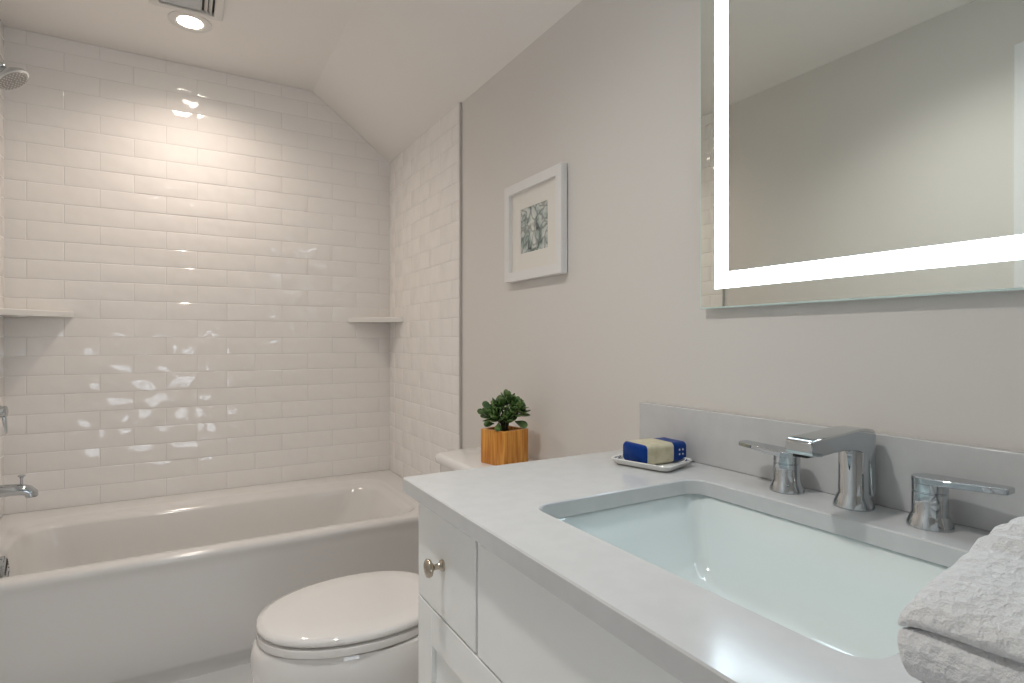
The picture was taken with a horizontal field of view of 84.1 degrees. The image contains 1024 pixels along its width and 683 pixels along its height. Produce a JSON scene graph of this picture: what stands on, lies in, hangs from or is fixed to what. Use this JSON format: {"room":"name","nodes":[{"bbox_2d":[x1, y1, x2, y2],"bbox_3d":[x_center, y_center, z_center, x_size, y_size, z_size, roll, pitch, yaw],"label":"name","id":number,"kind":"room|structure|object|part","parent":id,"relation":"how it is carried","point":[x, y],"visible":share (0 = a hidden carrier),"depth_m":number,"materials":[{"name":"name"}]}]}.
{"room":"bathroom","nodes":[
{"label":"bathroom","id":0,"kind":"room"},
{"bbox_2d":[0,19,3,518],"bbox_3d":[-0.954,-0.070,0.367,0.108,2.300,4.292,0,0,-30],"label":"wall","id":1,"kind":"structure","parent":0,"point":[1,23],"depth_m":2.13,"materials":[{"name":"white tile"}]},
{"bbox_2d":[0,406,7,433],"bbox_3d":[-1.681,0.230,1.823,0.094,0.150,0.150,0,0,-30],"label":"shower valve","id":2,"kind":"object","parent":1,"relation":"attached to","point":[3,409],"visible":1,"depth_m":1.84,"materials":[{"name":"silver metal"}]},
{"bbox_3d":[-1.647,0.266,1.842,0.016,0.072,0.017,0,0,-30],"label":"lever","id":3,"kind":"part","parent":2,"relation":"part of","materials":[{"name":"silver metal"}]},
{"bbox_2d":[0,61,29,89],"bbox_3d":[-1.653,-0.893,1.830,0.150,0.154,0.103,0,0,-30],"label":"showerhead","id":4,"kind":"object","parent":1,"relation":"attached to","point":[11,78],"visible":1,"depth_m":1.83,"materials":[{"name":"silver metal"}]},
{"bbox_2d":[0,474,37,497],"bbox_3d":[-1.651,0.479,1.840,0.180,0.079,0.060,0,0,-30],"label":"tub spout","id":5,"kind":"object","parent":1,"relation":"attached to","point":[21,489],"visible":1,"depth_m":1.85,"materials":[{"name":"silver metal"}]},
{"bbox_3d":[-1.651,0.490,1.840,0.180,0.047,0.048,0,0,-30],"label":"spout","id":6,"kind":"part","parent":5,"relation":"part of","materials":[{"name":"silver metal"}]},
{"bbox_3d":[-1.610,0.456,1.864,0.021,0.031,0.021,0,0,-30],"label":"diverter knob","id":7,"kind":"part","parent":5,"relation":"part of","materials":[{"name":"silver metal"}]},
{"bbox_2d":[3,26,389,515],"bbox_3d":[-1.308,-0.070,2.584,1.722,2.300,0.101,0,0,-30],"label":"wall","id":8,"kind":"structure","parent":0,"point":[212,239],"depth_m":2.46,"materials":[{"name":"white tile"}]},
{"bbox_2d":[0,308,73,317],"bbox_3d":[-1.790,-0.104,2.125,0.212,0.024,0.212,0,0,-30],"label":"corner shelf","id":9,"kind":"object","parent":8,"relation":"attached to","point":[6,312],"visible":1,"depth_m":2.13,"materials":[{"name":"white stone"}]},
{"bbox_2d":[348,317,402,322],"bbox_3d":[-0.669,-0.102,2.775,0.212,0.024,0.212,0,0,-30],"label":"corner shelf","id":10,"kind":"object","parent":8,"relation":"attached to","point":[368,319],"visible":1,"depth_m":2.77,"materials":[{"name":"white stone"}]},
{"bbox_2d":[173,663,252,682],"bbox_3d":[-0.256,1.110,0.772,1.722,0.060,4.292,0,0,-30],"label":"floor","id":11,"kind":"structure","parent":0,"point":[241,673],"depth_m":1.82,"materials":[{"name":"tile"}]},
{"bbox_2d":[0,470,418,682],"bbox_3d":[-1.080,0.871,2.192,1.507,0.418,0.809,0,0,-30],"label":"bathtub","id":12,"kind":"object","parent":11,"relation":"on","point":[171,588],"visible":0.84,"depth_m":1.88,"materials":[{"name":"white ceramic"}]},
{"bbox_3d":[-1.602,0.715,1.791,0.010,0.072,0.072,-13,7,-29],"label":"overflow plate","id":13,"kind":"part","parent":12,"relation":"part of","materials":[{"name":"silver metal"}]},
{"bbox_2d":[250,447,535,682],"bbox_3d":[-0.287,0.716,1.544,0.778,0.728,0.426,0,0,-30],"label":"toilet","id":14,"kind":"object","parent":11,"relation":"on","point":[360,627],"visible":0.4,"depth_m":1.35,"materials":[{"name":"white ceramic"}]},
{"bbox_3d":[-0.340,0.901,1.514,0.656,0.358,0.374,0,0,-30],"label":"bowl","id":15,"kind":"part","parent":14,"relation":"part of","materials":[{"name":"white ceramic"}]},
{"bbox_3d":[-0.418,0.709,1.469,0.449,0.020,0.368,0,0,-30],"label":"seat","id":16,"kind":"part","parent":14,"relation":"part of","materials":[{"name":"white ceramic"}]},
{"bbox_3d":[-0.413,0.684,1.471,0.460,0.020,0.368,0,0,-30],"label":"lid","id":17,"kind":"part","parent":14,"relation":"part of","materials":[{"name":"white ceramic"}]},
{"bbox_3d":[-0.048,0.563,1.683,0.218,0.364,0.406,0,0,-30],"label":"tank","id":18,"kind":"part","parent":14,"relation":"part of","materials":[{"name":"white ceramic"}]},
{"bbox_3d":[-0.051,0.367,1.681,0.232,0.030,0.426,0,0,-30],"label":"tank lid","id":19,"kind":"part","parent":14,"relation":"part of","materials":[{"name":"white ceramic"}]},
{"bbox_2d":[477,389,530,465],"bbox_3d":[-0.024,0.246,1.641,0.127,0.211,0.142,0,0,45],"label":"potted succulent","id":20,"kind":"object","parent":14,"relation":"on","point":[501,444],"visible":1,"depth_m":1.62,"materials":[{"name":"green plant"}]},
{"bbox_2d":[481,426,527,465],"bbox_3d":[-0.021,0.303,1.643,0.099,0.098,0.099,0,0,45],"label":"pot","id":21,"kind":"object","parent":20,"relation":"attached to","point":[500,445],"depth_m":1.61,"materials":[{"name":"orange wood"}]},
{"bbox_2d":[418,503,681,682],"bbox_3d":[0.328,0.677,0.690,0.588,0.806,1.075,0,0,-30],"label":"vanity cabinet","id":22,"kind":"object","parent":11,"relation":"on","point":[481,619],"visible":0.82,"depth_m":0.77,"materials":[{"name":"white paint"}]},
{"bbox_3d":[-0.126,0.366,0.918,0.031,0.030,0.030,0,0,-30],"label":"knob","id":23,"kind":"part","parent":22,"relation":"part of","materials":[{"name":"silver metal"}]},
{"bbox_3d":[-0.102,0.366,0.927,0.020,0.176,0.230,0,0,-30],"label":"drawer","id":24,"kind":"part","parent":22,"relation":"part of","materials":[{"name":"white paint"}]},
{"bbox_3d":[-0.037,0.721,0.814,0.020,0.528,0.492,0,0,-30],"label":"door","id":25,"kind":"part","parent":22,"relation":"part of","materials":[{"name":"white paint"}]},
{"bbox_2d":[403,450,989,682],"bbox_3d":[0.333,0.261,0.693,0.580,0.026,1.124,0,0,-30],"label":"countertop","id":26,"kind":"structure","parent":22,"relation":"on","point":[695,634],"depth_m":0.69,"materials":[{"name":"white stone"}]},
{"bbox_2d":[611,454,691,471],"bbox_3d":[0.278,0.241,1.135,0.134,0.014,0.106,0,0,44],"label":"soap dish","id":27,"kind":"object","parent":26,"relation":"on","point":[663,467],"visible":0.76,"depth_m":1.10,"materials":[{"name":"white ceramic"}]},
{"bbox_2d":[623,437,685,464],"bbox_3d":[0.288,0.222,1.149,0.113,0.040,0.070,0,0,-28],"label":"soap bar","id":28,"kind":"object","parent":27,"relation":"in","point":[652,451],"visible":1,"depth_m":1.12,"materials":[{"name":"blue paper"}]},
{"bbox_2d":[557,494,949,657],"bbox_3d":[0.301,0.356,0.730,0.391,0.164,0.528,0,0,-30],"label":"sink","id":29,"kind":"object","parent":26,"relation":"in","point":[843,594],"visible":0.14,"depth_m":0.86,"materials":[{"name":"white ceramic"}]},
{"bbox_2d":[739,425,1014,532],"bbox_3d":[0.463,0.188,0.823,0.164,0.119,0.382,0,0,-30],"label":"faucet","id":30,"kind":"object","parent":26,"relation":"on","point":[855,447],"visible":1,"depth_m":0.82,"materials":[{"name":"silver metal"}]},
{"bbox_3d":[0.438,0.184,0.967,0.042,0.012,0.108,0,0,-30],"label":"lever","id":31,"kind":"part","parent":30,"relation":"part of","materials":[{"name":"silver metal"}]},
{"bbox_3d":[0.454,0.219,0.939,0.053,0.058,0.053,0,0,-30],"label":"handle","id":32,"kind":"part","parent":30,"relation":"part of","materials":[{"name":"silver metal"}]},
{"bbox_3d":[0.463,0.181,0.821,0.162,0.104,0.039,0,0,-30],"label":"spout arm","id":33,"kind":"part","parent":30,"relation":"part of","materials":[{"name":"silver metal"}]},
{"bbox_3d":[0.511,0.204,0.849,0.055,0.088,0.055,0,0,-30],"label":"spout","id":34,"kind":"part","parent":30,"relation":"part of","materials":[{"name":"silver metal"}]},
{"bbox_3d":[0.559,0.219,0.759,0.053,0.058,0.053,0,0,-30],"label":"handle","id":35,"kind":"part","parent":30,"relation":"part of","materials":[{"name":"silver metal"}]},
{"bbox_3d":[0.575,0.184,0.730,0.042,0.012,0.108,0,0,-30],"label":"lever","id":36,"kind":"part","parent":30,"relation":"part of","materials":[{"name":"silver metal"}]},
{"bbox_2d":[897,516,1023,682],"bbox_3d":[0.479,0.189,0.335,0.363,0.114,0.298,0,0,-30],"label":"hand towel","id":37,"kind":"object","parent":26,"relation":"on","point":[966,625],"visible":1,"depth_m":0.36,"materials":[{"name":"white fabric"}]},
{"bbox_2d":[0,0,581,162],"bbox_3d":[-0.256,-1.071,0.772,1.722,0.457,4.292,0,0,-30],"label":"ceiling","id":38,"kind":"structure","parent":0,"point":[390,69],"depth_m":2.15,"materials":[{"name":"white paint"}]},
{"bbox_2d":[148,0,225,20],"bbox_3d":[-1.122,-1.193,1.960,0.234,0.016,0.234,0,0,-30],"label":"ceiling vent","id":39,"kind":"object","parent":38,"relation":"in","point":[211,9],"visible":1,"depth_m":2.02,"materials":[{"name":"white plastic"}]},
{"bbox_3d":[-1.137,-1.192,1.951,0.128,0.012,0.152,0,0,-30],"label":"panel","id":40,"kind":"part","parent":39,"relation":"part of","materials":[{"name":"grey plastic"}]},
{"bbox_2d":[167,11,211,32],"bbox_3d":[-1.211,-1.198,2.136,0.146,0.006,0.146,0,0,-30],"label":"recessed light","id":41,"kind":"object","parent":38,"relation":"in","point":[182,20],"visible":0.98,"depth_m":2.13,"materials":[{"name":"white plastic"}]},
{"bbox_2d":[177,16,202,28],"bbox_3d":[-1.211,-1.198,2.136,0.084,0.003,0.084,0,0,-30],"label":"diffuser","id":42,"kind":"object","parent":41,"relation":"attached to","point":[183,22],"depth_m":2.13,"materials":[{"name":"white"}]},
{"bbox_2d":[389,0,1023,477],"bbox_3d":[0.442,0.069,1.177,0.108,2.023,4.292,0,0,-30],"label":"wall","id":43,"kind":"structure","parent":0,"point":[610,92],"depth_m":1.41,"materials":[{"name":"white paint"}]},
{"bbox_2d":[459,102,461,448],"bbox_3d":[-0.197,0.084,2.177,0.012,1.992,0.007,0,0,-30],"label":"trim","id":44,"kind":"structure","parent":43,"relation":"attached to","point":[460,103],"depth_m":2.17,"materials":[{"name":"silver metal"}]},
{"bbox_2d":[504,162,566,282],"bbox_3d":[0.065,-0.340,1.709,0.023,0.306,0.320,0,0,-30],"label":"framed print","id":45,"kind":"object","parent":43,"relation":"attached to","point":[535,207],"visible":1,"depth_m":1.69,"materials":[{"name":"white paint"}]},
{"bbox_2d":[521,200,547,253],"bbox_3d":[0.068,-0.340,1.711,0.002,0.180,0.180,0,0,-30],"label":"print","id":46,"kind":"object","parent":45,"relation":"attached to","point":[534,213],"depth_m":1.71},
{"bbox_2d":[639,402,1023,531],"bbox_3d":[0.579,0.194,0.827,0.020,0.107,1.110,0,0,-30],"label":"backsplash","id":47,"kind":"structure","parent":43,"relation":"attached to","point":[712,438],"depth_m":0.85,"materials":[{"name":"white stone"}]},
{"bbox_2d":[700,0,1023,308],"bbox_3d":[0.551,-0.460,0.878,0.018,0.791,0.646,0,0,-30],"label":"mirror","id":48,"kind":"object","parent":43,"relation":"attached to","point":[850,149],"visible":1,"depth_m":0.89,"materials":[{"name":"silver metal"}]}
]}

